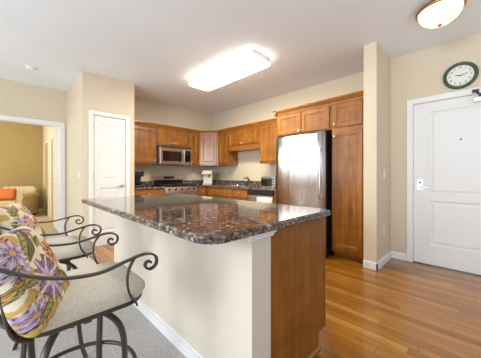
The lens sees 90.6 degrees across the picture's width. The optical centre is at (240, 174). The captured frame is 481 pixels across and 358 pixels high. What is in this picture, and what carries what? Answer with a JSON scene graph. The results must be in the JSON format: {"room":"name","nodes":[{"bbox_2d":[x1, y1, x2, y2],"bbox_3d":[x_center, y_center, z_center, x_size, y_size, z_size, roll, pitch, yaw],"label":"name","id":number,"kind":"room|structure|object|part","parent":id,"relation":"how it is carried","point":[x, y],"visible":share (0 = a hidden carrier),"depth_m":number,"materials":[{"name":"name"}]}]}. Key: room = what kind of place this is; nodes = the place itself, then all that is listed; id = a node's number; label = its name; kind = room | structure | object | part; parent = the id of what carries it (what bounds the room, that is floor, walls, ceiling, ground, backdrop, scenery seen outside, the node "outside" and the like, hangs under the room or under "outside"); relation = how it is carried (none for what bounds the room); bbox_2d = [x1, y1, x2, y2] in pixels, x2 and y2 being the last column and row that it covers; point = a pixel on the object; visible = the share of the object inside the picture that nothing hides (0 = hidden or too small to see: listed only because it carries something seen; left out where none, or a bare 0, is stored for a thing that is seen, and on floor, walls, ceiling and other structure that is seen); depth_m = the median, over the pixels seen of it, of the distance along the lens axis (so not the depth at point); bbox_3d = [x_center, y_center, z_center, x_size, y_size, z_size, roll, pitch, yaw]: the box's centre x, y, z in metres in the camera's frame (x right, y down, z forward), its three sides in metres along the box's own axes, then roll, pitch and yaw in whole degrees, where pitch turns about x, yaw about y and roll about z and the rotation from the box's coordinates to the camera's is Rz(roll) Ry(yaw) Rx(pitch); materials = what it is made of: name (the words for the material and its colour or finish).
{"room":"kitchen","nodes":[
{"label":"kitchen","id":0,"kind":"room"},
{"bbox_2d":[0,121,42,208],"bbox_3d":[-5.674,-0.230,5.337,2.470,2.740,4.130,0,0,-45],"label":"wall","id":1,"kind":"structure","parent":0,"point":[21,145],"depth_m":7.18,"materials":[{"name":"beige paint"}]},
{"bbox_2d":[51,130,58,231],"bbox_3d":[-3.809,0.114,4.909,0.090,2.028,0.865,0,0,-45],"label":"door","id":2,"kind":"structure","parent":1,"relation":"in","point":[55,183],"depth_m":4.94,"materials":[{"name":"white paint"}]},
{"bbox_2d":[0,78,66,229],"bbox_3d":[-4.496,-0.230,3.512,3.370,2.740,0.120,0,0,-45],"label":"wall","id":3,"kind":"structure","parent":0,"point":[17,99],"depth_m":4.25,"materials":[{"name":"beige paint"}]},
{"bbox_2d":[0,115,64,234],"bbox_3d":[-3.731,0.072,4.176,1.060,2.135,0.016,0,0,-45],"label":"trim","id":4,"kind":"structure","parent":3,"relation":"attached to","point":[2,117],"depth_m":4.50,"materials":[{"name":"white paint"}]},
{"bbox_2d":[43,71,133,237],"bbox_3d":[-4.070,-0.230,5.858,0.780,2.740,5.450,0,0,-45],"label":"wall","id":5,"kind":"structure","parent":0,"point":[89,91],"depth_m":3.94,"materials":[{"name":"beige paint"}]},
{"bbox_2d":[45,143,47,214],"bbox_3d":[-5.549,0.112,6.821,0.011,2.033,0.790,0,0,-45],"label":"door","id":6,"kind":"structure","parent":5,"relation":"in","point":[46,144],"depth_m":6.87,"materials":[{"name":"beige paint"}]},
{"bbox_2d":[44,139,48,216],"bbox_3d":[-5.554,0.085,6.816,0.016,2.110,0.920,0,0,-45],"label":"trim","id":7,"kind":"structure","parent":5,"relation":"attached to","point":[47,141],"depth_m":6.49,"materials":[{"name":"white paint"}]},
{"bbox_2d":[51,136,52,218],"bbox_3d":[-4.603,0.085,5.858,0.016,2.110,0.820,0,0,-45],"label":"trim","id":8,"kind":"structure","parent":5,"relation":"attached to","point":[52,136],"depth_m":6.11,"materials":[{"name":"white paint"}]},
{"bbox_2d":[52,139,52,219],"bbox_3d":[-4.598,0.112,5.863,0.011,2.033,0.690,0,0,-45],"label":"door","id":9,"kind":"structure","parent":5,"relation":"in","point":[52,139],"depth_m":6.02,"materials":[{"name":"beige paint"}]},
{"bbox_2d":[93,115,124,245],"bbox_3d":[-2.158,0.089,3.927,0.502,2.078,0.091,0,0,-45],"label":"door","id":10,"kind":"structure","parent":5,"relation":"in","point":[108,133],"depth_m":3.91,"materials":[{"name":"white paint"}]},
{"bbox_2d":[89,110,129,241],"bbox_3d":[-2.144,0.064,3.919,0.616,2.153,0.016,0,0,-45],"label":"trim","id":11,"kind":"structure","parent":5,"relation":"attached to","point":[91,112],"depth_m":3.73,"materials":[{"name":"white paint"}]},
{"bbox_2d":[134,98,211,185],"bbox_3d":[-1.617,-0.230,5.581,2.510,2.740,0.100,0,0,-45],"label":"wall","id":12,"kind":"structure","parent":0,"point":[146,111],"depth_m":5.51,"materials":[{"name":"beige paint"}]},
{"bbox_2d":[134,120,156,163],"bbox_3d":[-2.049,-0.645,4.821,0.605,0.830,0.351,0,0,-45],"label":"upper cabinet","id":13,"kind":"object","parent":12,"relation":"attached to","point":[144,132],"visible":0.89,"depth_m":4.76,"materials":[{"name":"brown wood"}]},
{"bbox_3d":[-1.950,-1.015,4.720,0.605,0.090,0.058,0,0,-45],"label":"crown molding","id":14,"kind":"part","parent":13,"relation":"part of","materials":[{"name":"brown wood"}]},
{"bbox_2d":[141,181,150,185],"bbox_3d":[-2.161,0.180,4.942,0.618,0.100,0.022,0,0,-45],"label":"backsplash","id":15,"kind":"structure","parent":12,"relation":"attached to","point":[146,183],"depth_m":5.08,"materials":[{"name":"stone"}]},
{"bbox_2d":[156,124,189,146],"bbox_3d":[-1.554,-0.845,5.312,0.780,0.430,0.351,0,0,-45],"label":"upper cabinet","id":16,"kind":"object","parent":12,"relation":"attached to","point":[165,134],"visible":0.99,"depth_m":5.18,"materials":[{"name":"brown wood"}]},
{"bbox_3d":[-1.588,-0.805,5.087,0.355,0.300,0.020,0,0,-45],"label":"door","id":17,"kind":"part","parent":16,"relation":"part of","materials":[{"name":"brown wood"}]},
{"bbox_2d":[151,145,191,165],"bbox_3d":[-1.505,-0.423,5.262,0.756,0.402,0.471,0,0,-45],"label":"microwave","id":18,"kind":"object","parent":16,"relation":"attached to","point":[165,154],"visible":0.99,"depth_m":5.08,"materials":[{"name":"grey metal"}]},
{"bbox_3d":[-1.455,-0.396,5.072,0.559,0.347,0.029,0,0,-45],"label":"door","id":19,"kind":"part","parent":18,"relation":"part of","materials":[{"name":"silver metal"}]},
{"bbox_3d":[-1.385,-0.598,5.142,0.756,0.053,0.029,0,0,-45],"label":"vent panel","id":20,"kind":"part","parent":18,"relation":"part of","materials":[{"name":"silver metal"}]},
{"bbox_3d":[-1.186,-0.396,5.340,0.194,0.347,0.029,0,0,-45],"label":"control panel","id":21,"kind":"part","parent":18,"relation":"part of","materials":[{"name":"silver metal"}]},
{"bbox_3d":[-1.455,-1.015,5.212,0.780,0.090,0.058,0,0,-45],"label":"crown molding","id":22,"kind":"part","parent":16,"relation":"part of","materials":[{"name":"brown wood"}]},
{"bbox_3d":[-1.329,-0.805,5.344,0.355,0.300,0.020,0,0,-45],"label":"door","id":23,"kind":"part","parent":16,"relation":"part of","materials":[{"name":"brown wood"}]},
{"bbox_2d":[186,129,199,165],"bbox_3d":[-1.175,-0.645,5.689,0.280,0.830,0.351,0,0,-45],"label":"upper cabinet","id":24,"kind":"object","parent":12,"relation":"attached to","point":[193,134],"visible":0.51,"depth_m":5.59,"materials":[{"name":"brown wood"}]},
{"bbox_3d":[-1.079,-0.608,5.593,0.230,0.695,0.020,0,0,-45],"label":"door","id":25,"kind":"part","parent":24,"relation":"part of","materials":[{"name":"brown wood"}]},
{"bbox_3d":[-1.075,-1.015,5.588,0.280,0.090,0.058,0,0,-45],"label":"crown molding","id":26,"kind":"part","parent":24,"relation":"part of","materials":[{"name":"brown wood"}]},
{"bbox_2d":[114,215,270,357],"bbox_3d":[-0.587,0.706,1.855,0.142,0.869,1.960,0,0,-45],"label":"wall","id":27,"kind":"structure","parent":0,"point":[217,297],"depth_m":1.35,"materials":[{"name":"paint"}]},
{"bbox_2d":[133,299,204,357],"bbox_3d":[-0.587,1.095,1.845,0.156,0.090,1.974,0,0,-45],"label":"baseboard","id":28,"kind":"structure","parent":27,"relation":"attached to","point":[175,338],"depth_m":1.65,"materials":[{"name":"white paint"}]},
{"bbox_2d":[248,230,276,241],"bbox_3d":[0.107,0.288,1.142,0.182,0.034,0.030,0,0,-45],"label":"trim","id":29,"kind":"structure","parent":27,"relation":"attached to","point":[267,234],"depth_m":1.13,"materials":[{"name":"white paint"}]},
{"bbox_2d":[0,0,480,114],"bbox_3d":[-2.093,-1.650,3.172,6.700,0.100,12.250,0,0,-45],"label":"ceiling","id":30,"kind":"structure","parent":0,"point":[154,46],"depth_m":2.83,"materials":[{"name":"paint"}]},
{"bbox_2d":[24,65,36,70],"bbox_3d":[-3.113,-1.579,3.532,0.140,0.041,0.140,0,0,-45],"label":"smoke detector","id":31,"kind":"object","parent":30,"relation":"attached to","point":[28,67],"visible":1,"depth_m":3.50,"materials":[{"name":"white plastic"}]},
{"bbox_2d":[189,48,269,90],"bbox_3d":[-0.228,-1.550,3.635,0.430,0.098,1.440,0,0,-45],"label":"fluorescent fixture","id":32,"kind":"object","parent":30,"relation":"attached to","point":[248,61],"visible":1,"depth_m":3.42,"materials":[{"name":"white plastic"}]},
{"bbox_2d":[415,0,466,28],"bbox_3d":[1.889,-1.502,2.256,0.372,0.193,0.372,0,0,-45],"label":"dome light","id":33,"kind":"object","parent":30,"relation":"attached to","point":[434,14],"visible":1,"depth_m":2.18,"materials":[{"name":"white glass"}]},
{"bbox_2d":[0,211,480,357],"bbox_3d":[-2.093,1.190,3.172,6.700,0.100,12.250,0,0,-45],"label":"floor","id":34,"kind":"structure","parent":0,"point":[401,309],"depth_m":1.86,"materials":[{"name":"brown wood"}]},
{"bbox_2d":[0,187,38,214],"bbox_3d":[-6.205,0.740,6.517,0.918,0.800,0.850,0,0,-13],"label":"armchair","id":35,"kind":"object","parent":34,"relation":"on","point":[30,200],"visible":0.54,"depth_m":6.49,"materials":[{"name":"fabric"}]},
{"bbox_2d":[0,189,16,199],"bbox_3d":[-6.208,0.510,6.322,0.400,0.296,0.176,0,0,-13],"label":"lumbar pillow","id":36,"kind":"object","parent":35,"relation":"on","point":[5,194],"visible":1,"depth_m":6.28,"materials":[{"name":"orange fabric"}]},
{"bbox_2d":[0,199,16,206],"bbox_3d":[-6.174,0.757,6.380,0.560,0.155,0.570,0,0,-13],"label":"seat cushion","id":37,"kind":"object","parent":35,"relation":"on","point":[2,202],"depth_m":6.14,"materials":[{"name":"fabric"}]},
{"bbox_3d":[-6.276,0.700,6.829,0.840,0.720,0.210,0,0,-13],"label":"backrest","id":38,"kind":"part","parent":35,"relation":"part of","materials":[{"name":"fabric"}]},
{"bbox_2d":[5,186,36,194],"bbox_3d":[-6.278,0.481,6.837,0.700,0.318,0.218,0,0,-13],"label":"throw blanket","id":39,"kind":"object","parent":35,"relation":"on","point":[20,189],"visible":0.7,"depth_m":6.81,"materials":[{"name":"beige fabric"}]},
{"bbox_3d":[-5.817,0.792,6.533,0.154,0.575,0.710,0,0,-13],"label":"armrest","id":40,"kind":"part","parent":35,"relation":"part of","materials":[{"name":"fabric"}]},
{"bbox_2d":[0,215,101,357],"bbox_3d":[-1.245,0.599,1.490,0.547,1.080,0.514,0,0,-45],"label":"bar stool","id":41,"kind":"object","parent":34,"relation":"on","point":[64,254],"visible":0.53,"depth_m":1.48,"materials":[{"name":"brown metal"}]},
{"bbox_3d":[-1.375,0.840,1.540,0.217,0.598,0.026,0,0,8],"label":"leg","id":42,"kind":"part","parent":41,"relation":"part of","materials":[{"name":"brown metal"}]},
{"bbox_2d":[0,203,46,240],"bbox_3d":[-1.268,0.305,1.362,0.206,0.272,0.296,0,0,-24],"label":"throw pillow","id":43,"kind":"object","parent":41,"relation":"on","point":[15,215],"visible":0.52,"depth_m":1.31,"materials":[{"name":"fabric"}]},
{"bbox_3d":[-1.197,0.840,1.361,0.026,0.598,0.217,0,0,-8],"label":"leg","id":44,"kind":"part","parent":41,"relation":"part of","materials":[{"name":"brown metal"}]},
{"bbox_3d":[-1.066,0.384,1.354,0.486,0.269,0.068,0,0,-45],"label":"armrest","id":45,"kind":"part","parent":41,"relation":"part of","materials":[{"name":"brown metal"}]},
{"bbox_3d":[-1.381,0.384,1.671,0.486,0.268,0.068,0,0,-45],"label":"armrest","id":46,"kind":"part","parent":41,"relation":"part of","materials":[{"name":"brown metal"}]},
{"bbox_2d":[46,235,94,259],"bbox_3d":[-1.207,0.470,1.528,0.428,0.076,0.418,0,0,-45],"label":"seat cushion","id":47,"kind":"object","parent":41,"relation":"on","point":[69,252],"depth_m":1.48,"materials":[{"name":"beige fabric"}]},
{"bbox_3d":[-1.062,0.840,1.495,0.217,0.598,0.026,0,0,8],"label":"leg","id":48,"kind":"part","parent":41,"relation":"part of","materials":[{"name":"brown metal"}]},
{"bbox_3d":[-1.207,0.500,1.528,0.408,0.026,0.398,0,0,-45],"label":"seat frame","id":49,"kind":"part","parent":41,"relation":"part of","materials":[{"name":"brown metal"}]},
{"bbox_2d":[0,232,157,357],"bbox_3d":[-0.699,0.599,0.948,0.547,1.080,0.514,0,0,-45],"label":"bar stool","id":50,"kind":"object","parent":34,"relation":"on","point":[97,291],"visible":0.82,"depth_m":0.90,"materials":[{"name":"beige fabric"}]},
{"bbox_3d":[-0.834,0.285,0.813,0.166,0.452,0.437,0,0,-45],"label":"frame","id":51,"kind":"part","parent":50,"relation":"part of","materials":[{"name":"brown metal"}]},
{"bbox_3d":[-0.828,0.840,0.997,0.217,0.598,0.026,0,0,8],"label":"leg","id":52,"kind":"part","parent":50,"relation":"part of","materials":[{"name":"brown metal"}]},
{"bbox_2d":[0,226,69,337],"bbox_3d":[-0.727,0.340,0.814,0.202,0.302,0.323,0,0,-24],"label":"throw pillow","id":53,"kind":"object","parent":50,"relation":"on","point":[29,306],"visible":0.94,"depth_m":0.72,"materials":[{"name":"fabric"}]},
{"bbox_3d":[-0.650,0.840,0.818,0.026,0.598,0.217,0,0,-8],"label":"leg","id":54,"kind":"part","parent":50,"relation":"part of","materials":[{"name":"brown metal"}]},
{"bbox_3d":[-0.520,0.384,0.811,0.486,0.269,0.068,0,0,-45],"label":"armrest","id":55,"kind":"part","parent":50,"relation":"part of","materials":[{"name":"brown metal"}]},
{"bbox_3d":[-0.661,0.500,0.985,0.408,0.026,0.398,0,0,-45],"label":"seat frame","id":56,"kind":"part","parent":50,"relation":"part of","materials":[{"name":"brown metal"}]},
{"bbox_3d":[-0.835,0.384,1.128,0.486,0.268,0.068,0,0,-45],"label":"armrest","id":57,"kind":"part","parent":50,"relation":"part of","materials":[{"name":"brown metal"}]},
{"bbox_2d":[41,262,144,332],"bbox_3d":[-0.661,0.470,0.985,0.428,0.076,0.418,0,0,-45],"label":"seat cushion","id":58,"kind":"object","parent":50,"relation":"on","point":[85,300],"depth_m":0.89,"materials":[{"name":"beige fabric"}]},
{"bbox_3d":[-0.693,0.840,1.131,0.026,0.598,0.217,0,0,-8],"label":"leg","id":59,"kind":"part","parent":50,"relation":"part of","materials":[{"name":"brown metal"}]},
{"bbox_3d":[-0.515,0.840,0.952,0.217,0.598,0.026,0,0,8],"label":"leg","id":60,"kind":"part","parent":50,"relation":"part of","materials":[{"name":"brown metal"}]},
{"bbox_2d":[134,189,163,195],"bbox_3d":[-1.939,0.706,4.719,0.616,0.869,0.651,0,0,-45],"label":"base cabinet","id":61,"kind":"object","parent":34,"relation":"on","point":[143,191],"visible":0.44,"depth_m":4.50,"materials":[{"name":"brown wood"}]},
{"bbox_2d":[134,181,164,189],"bbox_3d":[-1.943,0.199,4.723,0.618,0.138,0.640,0,0,-45],"label":"countertop","id":62,"kind":"structure","parent":61,"relation":"on","point":[147,184],"depth_m":4.70,"materials":[{"name":"stone"}]},
{"bbox_2d":[134,171,143,186],"bbox_3d":[-2.043,0.074,4.697,0.200,0.310,0.295,0,0,-45],"label":"coffee maker","id":63,"kind":"object","parent":62,"relation":"on","point":[137,174],"visible":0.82,"depth_m":4.62,"materials":[{"name":"black plastic"}]},
{"bbox_2d":[151,175,197,194],"bbox_3d":[-1.424,0.573,5.188,0.762,1.135,0.691,0,0,-45],"label":"gas range","id":64,"kind":"object","parent":34,"relation":"on","point":[172,184],"visible":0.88,"depth_m":5.17,"materials":[{"name":"silver metal"}]},
{"bbox_3d":[-1.615,0.168,5.380,0.722,0.115,0.004,0,0,-45],"label":"panel","id":65,"kind":"part","parent":64,"relation":"part of","materials":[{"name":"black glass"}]},
{"bbox_2d":[155,183,196,186],"bbox_3d":[-1.430,0.221,5.193,0.762,0.048,0.525,0,0,-45],"label":"cooktop","id":66,"kind":"object","parent":64,"relation":"in","point":[157,184],"depth_m":5.14,"materials":[{"name":"black metal"}]},
{"bbox_3d":[-1.231,0.318,4.993,0.762,0.145,0.040,0,0,-45],"label":"panel","id":67,"kind":"part","parent":64,"relation":"part of","materials":[{"name":"silver metal"}]},
{"bbox_2d":[197,187,206,195],"bbox_3d":[-1.073,0.706,5.579,0.273,0.869,0.651,0,0,-45],"label":"base cabinet","id":68,"kind":"object","parent":34,"relation":"on","point":[202,191],"visible":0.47,"depth_m":5.38,"materials":[{"name":"brown wood"}]},
{"bbox_2d":[207,187,248,200],"bbox_3d":[-0.104,0.706,5.206,0.671,0.869,1.293,0,0,-45],"label":"base cabinet","id":69,"kind":"object","parent":34,"relation":"on","point":[228,193],"visible":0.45,"depth_m":4.92,"materials":[{"name":"brown wood"}]},
{"bbox_3d":[-0.608,0.362,5.294,0.020,0.155,0.420,0,0,-45],"label":"drawer","id":70,"kind":"part","parent":69,"relation":"part of","materials":[{"name":"brown wood"}]},
{"bbox_3d":[-0.307,0.362,4.991,0.020,0.155,0.415,0,0,-45],"label":"drawer","id":71,"kind":"part","parent":69,"relation":"part of","materials":[{"name":"brown wood"}]},
{"bbox_2d":[184,180,275,190],"bbox_3d":[-0.149,0.199,5.091,0.900,0.138,2.645,0,0,-45],"label":"countertop","id":72,"kind":"structure","parent":69,"relation":"on","point":[216,183],"depth_m":5.39,"materials":[{"name":"stone"}]},
{"bbox_2d":[200,170,212,184],"bbox_3d":[-0.826,0.061,5.715,0.294,0.336,0.198,0,0,2],"label":"countertop appliance","id":73,"kind":"object","parent":72,"relation":"on","point":[207,175],"visible":1,"depth_m":5.70,"materials":[{"name":"beige plastic"}]},
{"bbox_2d":[224,185,252,186],"bbox_3d":[-0.002,0.311,5.071,0.424,0.173,0.644,0,0,-45],"label":"sink","id":74,"kind":"object","parent":72,"relation":"in","point":[224,185],"visible":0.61,"depth_m":5.24,"materials":[{"name":"silver metal"}]},
{"bbox_2d":[261,176,275,187],"bbox_3d":[0.583,0.130,4.525,0.275,0.200,0.340,0,0,-45],"label":"toaster oven","id":75,"kind":"object","parent":72,"relation":"on","point":[269,181],"visible":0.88,"depth_m":4.43,"materials":[{"name":"silver metal"}]},
{"bbox_3d":[0.485,0.135,4.470,0.009,0.150,0.240,0,0,-45],"label":"door","id":76,"kind":"part","parent":75,"relation":"part of","materials":[{"name":"black glass"}]},
{"bbox_3d":[-0.011,0.362,4.693,0.020,0.155,0.405,0,0,-45],"label":"drawer","id":77,"kind":"part","parent":69,"relation":"part of","materials":[{"name":"brown wood"}]},
{"bbox_2d":[248,189,273,203],"bbox_3d":[0.549,0.706,4.508,0.649,0.868,0.600,0,0,-45],"label":"dishwasher","id":78,"kind":"object","parent":34,"relation":"on","point":[253,194],"visible":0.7,"depth_m":4.33,"materials":[{"name":"grey metal"}]},
{"bbox_3d":[0.358,0.706,4.319,0.023,0.668,0.592,0,0,-45],"label":"door","id":79,"kind":"part","parent":78,"relation":"part of","materials":[{"name":"silver metal"}]},
{"bbox_3d":[0.358,0.321,4.318,0.025,0.094,0.592,0,0,-45],"label":"control panel","id":80,"kind":"part","parent":78,"relation":"part of","materials":[{"name":"black plastic"}]},
{"bbox_2d":[257,197,272,202],"bbox_3d":[0.423,0.607,4.170,0.051,0.430,0.342,0,0,-45],"label":"kitchen towel","id":81,"kind":"object","parent":78,"relation":"hanging from","point":[259,199],"visible":0.25,"depth_m":4.15,"materials":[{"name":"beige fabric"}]},
{"bbox_2d":[271,217,325,357],"bbox_3d":[-0.277,0.706,2.094,0.627,0.869,1.898,0,0,-45],"label":"base cabinet","id":82,"kind":"object","parent":34,"relation":"on","point":[298,251],"visible":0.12,"depth_m":1.39,"materials":[{"name":"brown wood"}]},
{"bbox_2d":[81,193,329,244],"bbox_3d":[-0.465,0.251,1.948,1.034,0.038,2.020,0,0,-45],"label":"countertop","id":83,"kind":"structure","parent":82,"relation":"on","point":[196,219],"depth_m":1.43,"materials":[{"name":"stone"}]},
{"bbox_3d":[0.343,1.129,1.384,0.505,0.022,0.018,0,0,-45],"label":"shoe molding","id":84,"kind":"part","parent":82,"relation":"part of","materials":[{"name":"brown wood"}]},
{"bbox_2d":[276,131,333,256],"bbox_3d":[1.116,0.268,3.785,0.882,1.745,0.825,0,0,-45],"label":"refrigerator","id":85,"kind":"object","parent":34,"relation":"on","point":[304,161],"visible":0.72,"depth_m":3.41,"materials":[{"name":"silver metal"}]},
{"bbox_3d":[0.868,-0.054,3.539,0.076,1.068,0.825,0,0,-45],"label":"door","id":86,"kind":"part","parent":85,"relation":"part of","materials":[{"name":"silver metal"}]},
{"bbox_3d":[1.086,-0.010,3.244,0.066,0.716,0.026,0,0,-45],"label":"door handle","id":87,"kind":"part","parent":85,"relation":"part of","materials":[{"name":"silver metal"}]},
{"bbox_3d":[0.868,0.790,3.539,0.076,0.600,0.825,0,0,-45],"label":"freezer drawer","id":88,"kind":"part","parent":85,"relation":"part of","materials":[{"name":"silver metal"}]},
{"bbox_2d":[330,90,363,262],"bbox_3d":[1.647,0.040,3.379,0.751,2.200,0.425,0,0,-45],"label":"pantry cabinet","id":89,"kind":"object","parent":34,"relation":"on","point":[347,109],"visible":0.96,"depth_m":3.13,"materials":[{"name":"brown wood"}]},
{"bbox_3d":[1.404,-1.015,3.139,0.058,0.090,0.425,0,0,-45],"label":"crown molding","id":90,"kind":"part","parent":89,"relation":"part of","materials":[{"name":"brown wood"}]},
{"bbox_3d":[1.409,0.205,3.143,0.020,1.590,0.375,0,0,-45],"label":"door","id":91,"kind":"part","parent":89,"relation":"part of","materials":[{"name":"brown wood"}]},
{"bbox_3d":[1.409,-0.805,3.143,0.020,0.310,0.375,0,0,-45],"label":"door","id":92,"kind":"part","parent":89,"relation":"part of","materials":[{"name":"brown wood"}]},
{"bbox_2d":[212,71,363,180],"bbox_3d":[0.693,-0.230,4.965,0.100,2.740,4.030,0,0,-45],"label":"wall","id":93,"kind":"structure","parent":0,"point":[249,165],"depth_m":5.14,"materials":[{"name":"beige paint"}]},
{"bbox_2d":[197,130,221,165],"bbox_3d":[-0.755,-0.645,5.884,0.650,0.830,0.675,0,0,-45],"label":"upper cabinet","id":94,"kind":"object","parent":93,"relation":"attached to","point":[208,139],"visible":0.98,"depth_m":5.67,"materials":[{"name":"brown wood"}]},
{"bbox_3d":[-0.759,-1.015,5.667,0.446,0.090,0.058,0,0,4],"label":"crown molding","id":95,"kind":"part","parent":94,"relation":"part of","materials":[{"name":"brown wood"}]},
{"bbox_3d":[-0.759,-0.608,5.673,0.386,0.695,0.020,0,0,4],"label":"door","id":96,"kind":"part","parent":94,"relation":"part of","materials":[{"name":"brown wood"}]},
{"bbox_2d":[184,180,260,185],"bbox_3d":[-0.149,0.180,5.091,0.900,0.100,2.645,0,0,-45],"label":"backsplash","id":97,"kind":"structure","parent":93,"relation":"attached to","point":[234,182],"depth_m":5.78,"materials":[{"name":"stone"}]},
{"bbox_2d":[217,128,237,165],"bbox_3d":[-0.312,-0.645,5.639,0.366,0.830,0.352,0,0,-45],"label":"upper cabinet","id":98,"kind":"object","parent":93,"relation":"attached to","point":[225,157],"visible":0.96,"depth_m":5.53,"materials":[{"name":"brown wood"}]},
{"bbox_3d":[-0.412,-0.608,5.537,0.020,0.695,0.295,0,0,-45],"label":"door","id":99,"kind":"part","parent":98,"relation":"part of","materials":[{"name":"brown wood"}]},
{"bbox_3d":[-0.418,-1.015,5.534,0.058,0.090,0.352,0,0,-45],"label":"crown molding","id":100,"kind":"part","parent":98,"relation":"part of","materials":[{"name":"brown wood"}]},
{"bbox_2d":[227,122,259,151],"bbox_3d":[0.144,-0.800,5.180,0.366,0.520,0.935,0,0,-45],"label":"upper cabinet","id":101,"kind":"object","parent":93,"relation":"attached to","point":[246,137],"visible":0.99,"depth_m":5.04,"materials":[{"name":"brown wood"}]},
{"bbox_3d":[-0.114,-0.802,5.237,0.020,0.305,0.432,0,0,-45],"label":"door","id":102,"kind":"part","parent":101,"relation":"part of","materials":[{"name":"brown wood"}]},
{"bbox_3d":[0.038,-1.015,5.075,0.058,0.090,0.935,0,0,-45],"label":"crown molding","id":103,"kind":"part","parent":101,"relation":"part of","materials":[{"name":"brown wood"}]},
{"bbox_3d":[0.198,-0.802,4.922,0.020,0.305,0.432,0,0,-45],"label":"door","id":104,"kind":"part","parent":101,"relation":"part of","materials":[{"name":"brown wood"}]},
{"bbox_2d":[258,118,277,163],"bbox_3d":[0.709,-0.645,4.610,0.366,0.830,0.665,0,0,-45],"label":"upper cabinet","id":105,"kind":"object","parent":93,"relation":"attached to","point":[268,128],"visible":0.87,"depth_m":4.58,"materials":[{"name":"brown wood"}]},
{"bbox_3d":[0.604,-1.015,4.505,0.058,0.090,0.665,0,0,-45],"label":"crown molding","id":106,"kind":"part","parent":105,"relation":"part of","materials":[{"name":"brown wood"}]},
{"bbox_2d":[273,98,331,137],"bbox_3d":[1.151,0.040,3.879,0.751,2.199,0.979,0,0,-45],"label":"upper cabinet","id":107,"kind":"object","parent":93,"relation":"attached to","point":[313,117],"visible":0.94,"depth_m":3.57,"materials":[{"name":"brown wood"}]},
{"bbox_3d":[0.773,-0.805,3.783,0.020,0.310,0.431,0,0,-45],"label":"door","id":108,"kind":"part","parent":107,"relation":"part of","materials":[{"name":"brown wood"}]},
{"bbox_3d":[1.152,-1.015,3.881,0.746,0.090,0.979,0,0,-45],"label":"crown molding","id":109,"kind":"part","parent":107,"relation":"part of","materials":[{"name":"brown wood"}]},
{"bbox_3d":[1.084,-0.805,3.469,0.020,0.310,0.431,0,0,-45],"label":"door","id":110,"kind":"part","parent":107,"relation":"part of","materials":[{"name":"brown wood"}]},
{"bbox_2d":[364,41,390,262],"bbox_3d":[1.889,-0.230,3.211,0.875,2.740,0.145,0,0,-45],"label":"wall pillar","id":111,"kind":"structure","parent":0,"point":[377,65],"depth_m":2.93,"materials":[{"name":"beige paint"}]},
{"bbox_2d":[363,251,390,270],"bbox_3d":[1.798,1.095,3.111,0.635,0.090,0.159,0,0,-45],"label":"baseboard","id":112,"kind":"structure","parent":111,"relation":"attached to","point":[366,264],"depth_m":2.92,"materials":[{"name":"white paint"}]},
{"bbox_2d":[391,33,480,253],"bbox_3d":[3.269,-0.230,2.172,0.100,2.740,3.275,0,0,-45],"label":"wall","id":113,"kind":"structure","parent":0,"point":[419,74],"depth_m":3.18,"materials":[{"name":"beige paint"}]},
{"bbox_2d":[391,251,406,260],"bbox_3d":[2.140,1.095,3.228,0.014,0.090,0.185,0,0,-45],"label":"baseboard","id":114,"kind":"structure","parent":113,"relation":"attached to","point":[402,256],"depth_m":3.22,"materials":[{"name":"white paint"}]},
{"bbox_2d":[407,87,480,261],"bbox_3d":[2.578,0.075,2.785,0.016,2.130,1.050,0,0,-45],"label":"trim","id":115,"kind":"structure","parent":113,"relation":"attached to","point":[411,102],"depth_m":3.12,"materials":[{"name":"white paint"}]},
{"bbox_2d":[413,93,476,104],"bbox_3d":[2.619,0.105,2.826,0.100,2.070,0.940,0,0,-45],"label":"trim","id":116,"kind":"structure","parent":113,"relation":"attached to","point":[476,93],"depth_m":2.90,"materials":[{"name":"white paint"}]},
{"bbox_2d":[413,89,480,276],"bbox_3d":[2.573,0.085,2.780,0.154,2.110,0.914,0,0,-45],"label":"door","id":117,"kind":"structure","parent":113,"relation":"in","point":[446,133],"depth_m":2.89,"materials":[{"name":"white paint"}]},
{"bbox_3d":[2.316,0.125,3.072,0.008,0.140,0.068,0,0,-45],"label":"lock plate","id":118,"kind":"part","parent":117,"relation":"part of","materials":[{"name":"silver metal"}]},
{"bbox_3d":[2.642,-0.922,2.658,0.080,0.095,0.085,0,0,-45],"label":"closer arm","id":119,"kind":"part","parent":117,"relation":"part of","materials":[{"name":"black metal"}]},
{"bbox_2d":[443,61,478,88],"bbox_3d":[2.567,-1.165,2.781,0.036,0.312,0.312,0,0,-45],"label":"wall clock","id":120,"kind":"object","parent":113,"relation":"attached to","point":[459,75],"visible":1,"depth_m":2.78,"materials":[{"name":"green plastic"}]}
]}

